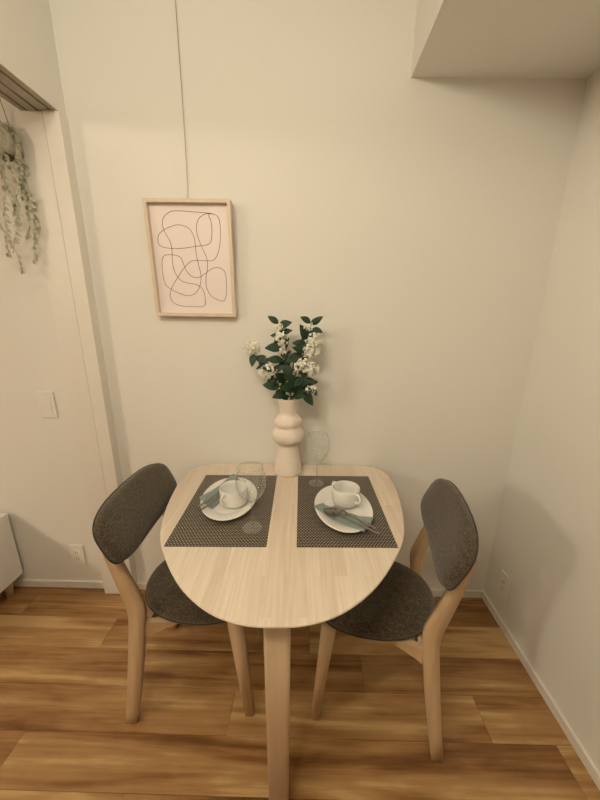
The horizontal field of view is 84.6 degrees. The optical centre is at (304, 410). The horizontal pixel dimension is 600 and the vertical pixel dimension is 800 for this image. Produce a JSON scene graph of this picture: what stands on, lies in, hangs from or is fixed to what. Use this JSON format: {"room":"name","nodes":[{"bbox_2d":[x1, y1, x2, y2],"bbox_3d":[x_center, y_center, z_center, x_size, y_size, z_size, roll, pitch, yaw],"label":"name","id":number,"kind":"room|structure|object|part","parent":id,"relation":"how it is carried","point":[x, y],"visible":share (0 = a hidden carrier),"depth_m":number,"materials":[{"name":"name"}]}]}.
{"room":"dining room","nodes":[
{"label":"dining room","id":0,"kind":"room"},
{"bbox_2d":[0,0,66,116],"bbox_3d":[-0.951,0.214,-0.289,0.133,2.500,3.500,1,16,1],"label":"wall","id":1,"kind":"structure","parent":0,"point":[28,51],"depth_m":1.02,"materials":[{"name":"paint"}]},
{"bbox_2d":[0,64,137,593],"bbox_3d":[-0.955,0.299,0.203,0.157,2.066,2.600,1,16,1],"label":"door frame","id":2,"kind":"structure","parent":1,"relation":"in","point":[44,131],"depth_m":1.29,"materials":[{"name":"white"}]},
{"bbox_2d":[0,0,586,589],"bbox_3d":[-1.616,-0.312,1.443,5.326,2.660,0.100,1,16,1],"label":"wall","id":3,"kind":"structure","parent":0,"point":[417,217],"depth_m":1.28,"materials":[{"name":"paint"}]},
{"bbox_2d":[36,391,57,417],"bbox_3d":[-1.141,-0.025,1.460,0.070,0.120,0.012,1,16,1],"label":"light switch","id":4,"kind":"object","parent":3,"relation":"attached to","point":[46,400],"visible":1,"depth_m":1.46,"materials":[{"name":"white plastic"}]},
{"bbox_2d":[13,579,103,588],"bbox_3d":[-2.614,0.885,1.744,3.170,0.042,0.011,1,16,1],"label":"baseboard","id":5,"kind":"structure","parent":3,"relation":"attached to","point":[18,582],"depth_m":1.73,"materials":[{"name":"white wood"}]},
{"bbox_2d":[69,544,86,564],"bbox_3d":[-1.156,0.736,1.678,0.070,0.120,0.010,1,16,1],"label":"wall outlet","id":6,"kind":"object","parent":3,"relation":"attached to","point":[77,552],"visible":1,"depth_m":1.67,"materials":[{"name":"white plastic"}]},
{"bbox_2d":[74,550,80,560],"bbox_3d":[-1.156,0.737,1.675,0.024,0.068,0.002,1,16,1],"label":"socket","id":7,"kind":"object","parent":6,"relation":"attached to","point":[77,553],"depth_m":1.67,"materials":[{"name":"white plastic"}]},
{"bbox_2d":[142,198,236,316],"bbox_3d":[-0.432,-0.577,1.271,0.320,0.413,0.047,1,16,1],"label":"framed picture","id":8,"kind":"object","parent":3,"relation":"attached to","point":[190,241],"visible":1,"depth_m":1.27,"materials":[{"name":"white paper"}]},
{"bbox_2d":[137,582,484,597],"bbox_3d":[0.026,0.934,1.716,1.803,0.042,0.011,1,16,1],"label":"baseboard","id":9,"kind":"structure","parent":3,"relation":"attached to","point":[141,585],"depth_m":1.71,"materials":[{"name":"white wood"}]},
{"bbox_2d":[0,586,599,799],"bbox_3d":[-1.663,1.432,0.070,5.126,0.060,3.500,1,16,1],"label":"floor","id":10,"kind":"structure","parent":0,"point":[65,734],"depth_m":1.19,"materials":[{"name":"brown wood"}]},
{"bbox_2d":[0,513,22,597],"bbox_3d":[-2.149,0.764,1.452,1.402,0.450,0.450,1,16,1],"label":"base cabinet","id":11,"kind":"object","parent":10,"relation":"on","point":[10,565],"visible":1,"depth_m":1.61,"materials":[{"name":"white laminate"}]},
{"bbox_3d":[-2.146,0.554,1.402,1.402,0.020,0.432,1,16,1],"label":"panel","id":12,"kind":"part","parent":11,"relation":"part of","materials":[{"name":"white laminate"}]},
{"bbox_3d":[-1.499,0.894,1.667,0.044,0.101,0.044,1,16,1],"label":"leg","id":13,"kind":"part","parent":11,"relation":"part of","materials":[{"name":"brown wood"}]},
{"bbox_2d":[92,463,262,723],"bbox_3d":[-0.385,0.651,1.234,0.492,0.839,0.463,1,16,0],"label":"dining chair","id":14,"kind":"object","parent":10,"relation":"on","point":[127,516],"visible":0.62,"depth_m":1.08,"materials":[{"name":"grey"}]},
{"bbox_3d":[-0.568,0.726,1.072,0.115,0.779,0.039,1,16,0],"label":"leg","id":15,"kind":"part","parent":14,"relation":"part of","materials":[{"name":"brown wood"}]},
{"bbox_3d":[-0.573,0.329,1.144,0.107,0.175,0.458,1,16,0],"label":"backrest","id":16,"kind":"part","parent":14,"relation":"part of","materials":[{"name":"grey fabric"}]},
{"bbox_3d":[-0.374,0.674,1.241,0.306,0.059,0.344,1,16,0],"label":"seat frame","id":17,"kind":"part","parent":14,"relation":"part of","materials":[{"name":"brown wood"}]},
{"bbox_3d":[-0.564,0.628,1.414,0.115,0.779,0.039,1,16,0],"label":"leg","id":18,"kind":"part","parent":14,"relation":"part of","materials":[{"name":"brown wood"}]},
{"bbox_3d":[-0.357,0.625,1.226,0.432,0.051,0.361,1,16,0],"label":"seat","id":19,"kind":"part","parent":14,"relation":"part of","materials":[{"name":"grey fabric"}]},
{"bbox_3d":[-0.219,0.894,1.147,0.073,0.425,0.036,1,16,0],"label":"leg","id":20,"kind":"part","parent":14,"relation":"part of","materials":[{"name":"brown wood"}]},
{"bbox_3d":[-0.216,0.812,1.433,0.073,0.425,0.036,1,16,0],"label":"leg","id":21,"kind":"part","parent":14,"relation":"part of","materials":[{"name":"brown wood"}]},
{"bbox_2d":[160,464,403,799],"bbox_3d":[-0.075,0.714,1.219,0.873,0.736,0.823,1,16,-1],"label":"dining table","id":22,"kind":"object","parent":10,"relation":"on","point":[278,587],"visible":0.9,"depth_m":0.88,"materials":[{"name":"brown wood"}]},
{"bbox_2d":[164,475,276,546],"bbox_3d":[-0.265,0.337,1.182,0.300,0.002,0.450,1,16,-1],"label":"placemat","id":23,"kind":"object","parent":22,"relation":"on","point":[194,528],"visible":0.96,"depth_m":1.07,"materials":[{"name":"plastic"}]},
{"bbox_2d":[200,477,256,520],"bbox_3d":[-0.274,0.321,1.203,0.199,0.019,0.298,-1,16,-5],"label":"plate","id":24,"kind":"object","parent":23,"relation":"on","point":[219,513],"visible":0.54,"depth_m":1.14,"materials":[{"name":"white ceramic"}]},
{"bbox_2d":[199,474,240,508],"bbox_3d":[-0.317,0.301,1.246,0.074,0.019,0.236,6,17,18],"label":"napkin","id":25,"kind":"object","parent":24,"relation":"on","point":[211,493],"visible":0.51,"depth_m":1.21,"materials":[{"name":"green fabric"}]},
{"bbox_2d":[197,491,218,507],"bbox_3d":[-0.328,0.311,1.193,0.024,0.015,0.177,7,17,22],"label":"fork","id":26,"kind":"object","parent":25,"relation":"on","point":[218,491],"visible":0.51,"depth_m":1.16,"materials":[{"name":"silver metal"}]},
{"bbox_2d":[200,497,219,509],"bbox_3d":[-0.302,0.316,1.184,0.039,0.020,0.197,8,18,24],"label":"spoon","id":27,"kind":"object","parent":25,"relation":"on","point":[204,507],"visible":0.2,"depth_m":1.13,"materials":[{"name":"silver metal"}]},
{"bbox_2d":[219,480,247,508],"bbox_3d":[-0.250,0.300,1.166,0.099,0.067,0.115,-3,16,-14],"label":"cup","id":28,"kind":"object","parent":24,"relation":"on","point":[231,498],"visible":1,"depth_m":1.14,"materials":[{"name":"white ceramic"}]},
{"bbox_3d":[-0.276,0.305,1.111,0.007,0.043,0.029,8,18,25],"label":"handle","id":29,"kind":"part","parent":28,"relation":"part of","materials":[{"name":"white ceramic"}]},
{"bbox_2d":[236,461,265,502],"bbox_3d":[-0.166,0.271,1.024,0.094,0.214,0.094,1,16,1],"label":"wine glass","id":30,"kind":"object","parent":23,"relation":"on","point":[246,461],"visible":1,"depth_m":1.00,"materials":[{"name":"clear glass"}]},
{"bbox_3d":[-0.072,0.818,0.897,0.066,0.712,0.066,1,16,-1],"label":"leg","id":31,"kind":"part","parent":22,"relation":"part of","materials":[{"name":"brown wood"}]},
{"bbox_2d":[272,397,303,476],"bbox_3d":[-0.070,0.106,1.398,0.135,0.334,0.135,1,16,1],"label":"vase","id":32,"kind":"object","parent":22,"relation":"on","point":[288,433],"visible":0.94,"depth_m":1.35,"materials":[{"name":"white ceramic"}]},
{"bbox_2d":[243,340,287,399],"bbox_3d":[-0.153,-0.100,1.323,0.189,0.358,0.067,4,16,10],"label":"branch","id":33,"kind":"object","parent":32,"relation":"in","point":[271,384],"visible":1,"depth_m":1.29,"materials":[{"name":"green plant"}]},
{"bbox_2d":[265,316,299,398],"bbox_3d":[-0.086,-0.142,1.308,0.141,0.448,0.075,1,16,1],"label":"branch","id":34,"kind":"object","parent":32,"relation":"in","point":[279,343],"visible":0.96,"depth_m":1.28,"materials":[{"name":"green plant"}]},
{"bbox_2d":[278,358,318,405],"bbox_3d":[-0.024,-0.062,1.312,0.163,0.294,0.070,1,16,1],"label":"branch","id":35,"kind":"object","parent":32,"relation":"in","point":[307,388],"visible":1,"depth_m":1.29,"materials":[{"name":"green plant"}]},
{"bbox_2d":[285,316,322,379],"bbox_3d":[-0.004,-0.143,1.315,0.145,0.449,0.056,1,16,1],"label":"branch","id":36,"kind":"object","parent":32,"relation":"in","point":[301,346],"visible":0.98,"depth_m":1.27,"materials":[{"name":"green plant"}]},
{"bbox_2d":[297,476,397,547],"bbox_3d":[0.124,0.342,1.188,0.300,0.002,0.450,1,16,-1],"label":"placemat","id":37,"kind":"object","parent":22,"relation":"on","point":[312,531],"visible":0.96,"depth_m":1.07,"materials":[{"name":"plastic"}]},
{"bbox_2d":[314,485,372,532],"bbox_3d":[0.134,0.341,1.153,0.199,0.019,0.298,0,16,-4],"label":"plate","id":38,"kind":"object","parent":37,"relation":"on","point":[324,495],"visible":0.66,"depth_m":1.15,"materials":[{"name":"white ceramic"}]},
{"bbox_2d":[314,503,373,531],"bbox_3d":[0.135,0.349,1.103,0.201,0.018,0.086,15,21,40],"label":"napkin","id":39,"kind":"object","parent":38,"relation":"on","point":[320,507],"visible":0.83,"depth_m":1.08,"materials":[{"name":"green fabric"}]},
{"bbox_2d":[323,508,379,533],"bbox_3d":[0.146,0.355,1.058,0.214,0.017,0.039,14,21,39],"label":"spoon","id":40,"kind":"object","parent":39,"relation":"on","point":[328,511],"visible":1,"depth_m":1.09,"materials":[{"name":"silver metal"}]},
{"bbox_2d":[323,508,338,515],"bbox_3d":[0.087,0.344,1.107,0.058,0.009,0.039,11,19,41],"label":"bowl","id":41,"kind":"object","parent":40,"relation":"on","point":[328,511],"depth_m":1.11,"materials":[{"name":"silver metal"}]},
{"bbox_3d":[0.166,0.356,1.038,0.160,0.007,0.009,11,19,41],"label":"handle","id":42,"kind":"part","parent":40,"relation":"part of","materials":[{"name":"silver metal"}]},
{"bbox_2d":[330,506,376,528],"bbox_3d":[0.157,0.348,1.075,0.024,0.011,0.181,-14,22,-42],"label":"fork","id":43,"kind":"object","parent":39,"relation":"on","point":[341,511],"visible":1,"depth_m":1.09,"materials":[{"name":"silver metal"}]},
{"bbox_3d":[0.179,0.351,1.053,0.009,0.007,0.119,-14,19,-42],"label":"handle","id":44,"kind":"part","parent":43,"relation":"part of","materials":[{"name":"silver metal"}]},
{"bbox_2d":[332,480,360,508],"bbox_3d":[0.146,0.303,1.176,0.114,0.067,0.099,4,16,11],"label":"cup","id":45,"kind":"object","parent":38,"relation":"on","point":[345,494],"visible":1,"depth_m":1.15,"materials":[{"name":"white ceramic"}]},
{"bbox_3d":[0.182,0.307,1.127,0.007,0.043,0.029,-11,20,-36],"label":"handle","id":46,"kind":"part","parent":45,"relation":"part of","materials":[{"name":"white ceramic"}]},
{"bbox_2d":[311,478,478,762],"bbox_3d":[0.264,0.675,1.187,0.492,0.839,0.463,4,16,11],"label":"dining chair","id":47,"kind":"object","parent":10,"relation":"on","point":[401,608],"visible":0.72,"depth_m":1.04,"materials":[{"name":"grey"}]},
{"bbox_3d":[0.064,0.902,1.135,0.073,0.425,0.036,4,16,11],"label":"leg","id":48,"kind":"part","parent":47,"relation":"part of","materials":[{"name":"brown wood"}]},
{"bbox_3d":[0.237,0.646,1.184,0.432,0.051,0.361,4,16,11],"label":"seat","id":49,"kind":"part","parent":47,"relation":"part of","materials":[{"name":"grey fabric"}]},
{"bbox_3d":[0.252,0.697,1.195,0.306,0.059,0.344,4,16,11],"label":"seat frame","id":50,"kind":"part","parent":47,"relation":"part of","materials":[{"name":"brown wood"}]},
{"bbox_3d":[0.475,0.668,1.329,0.115,0.779,0.039,4,16,11],"label":"leg","id":51,"kind":"part","parent":47,"relation":"part of","materials":[{"name":"brown wood"}]},
{"bbox_3d":[0.405,0.763,0.994,0.115,0.779,0.039,4,16,11],"label":"leg","id":52,"kind":"part","parent":47,"relation":"part of","materials":[{"name":"brown wood"}]},
{"bbox_3d":[0.458,0.369,1.060,0.107,0.175,0.458,4,16,11],"label":"backrest","id":53,"kind":"part","parent":47,"relation":"part of","materials":[{"name":"grey fabric"}]},
{"bbox_2d":[484,69,599,771],"bbox_3d":[0.969,0.231,-0.315,0.100,2.660,3.500,1,16,1],"label":"wall","id":54,"kind":"structure","parent":0,"point":[547,538],"depth_m":1.19,"materials":[{"name":"paint"}]},
{"bbox_2d":[497,569,510,601],"bbox_3d":[0.923,0.810,1.528,0.010,0.120,0.070,1,16,1],"label":"wall outlet","id":55,"kind":"object","parent":54,"relation":"attached to","point":[504,582],"visible":1,"depth_m":1.52,"materials":[{"name":"white plastic"}]},
{"bbox_2d":[500,578,505,592],"bbox_3d":[0.919,0.810,1.528,0.002,0.068,0.024,1,16,1],"label":"socket","id":56,"kind":"object","parent":55,"relation":"attached to","point":[502,580],"depth_m":1.53,"materials":[{"name":"white plastic"}]},
{"bbox_2d":[482,592,599,790],"bbox_3d":[0.895,1.432,0.024,0.011,0.042,3.489,1,16,1],"label":"baseboard","id":57,"kind":"structure","parent":54,"relation":"attached to","point":[578,747],"depth_m":1.23,"materials":[{"name":"white wood"}]},
{"bbox_3d":[-1.625,-1.048,-0.639,5.126,0.100,3.500,1,16,1],"label":"ceiling","id":58,"kind":"structure","parent":0,"visible":0},
{"bbox_2d":[0,99,40,273],"bbox_3d":[-1.044,-0.984,1.122,0.130,0.976,0.101,7,17,20],"label":"hanging plant","id":59,"kind":"object","parent":58,"relation":"hanging from","point":[10,140],"visible":1,"depth_m":1.17,"materials":[{"name":"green plant"}]},
{"bbox_3d":[-1.059,-0.935,1.142,0.100,0.090,0.100,1,16,1],"label":"pot","id":60,"kind":"part","parent":59,"relation":"part of","materials":[{"name":"white ceramic"}]},
{"bbox_2d":[175,0,187,197],"bbox_3d":[-0.425,-1.112,1.125,0.002,0.712,0.031,1,16,1],"label":"wire","id":61,"kind":"object","parent":58,"relation":"hanging from","point":[175,0],"visible":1,"depth_m":1.15,"materials":[{"name":"beige metal"}]},
{"bbox_2d":[411,0,599,78],"bbox_3d":[0.637,-0.803,-0.605,0.597,0.322,3.500,1,16,1],"label":"ceiling beam","id":62,"kind":"structure","parent":58,"relation":"attached to","point":[511,39],"depth_m":0.97,"materials":[{"name":"paint"}]}
]}

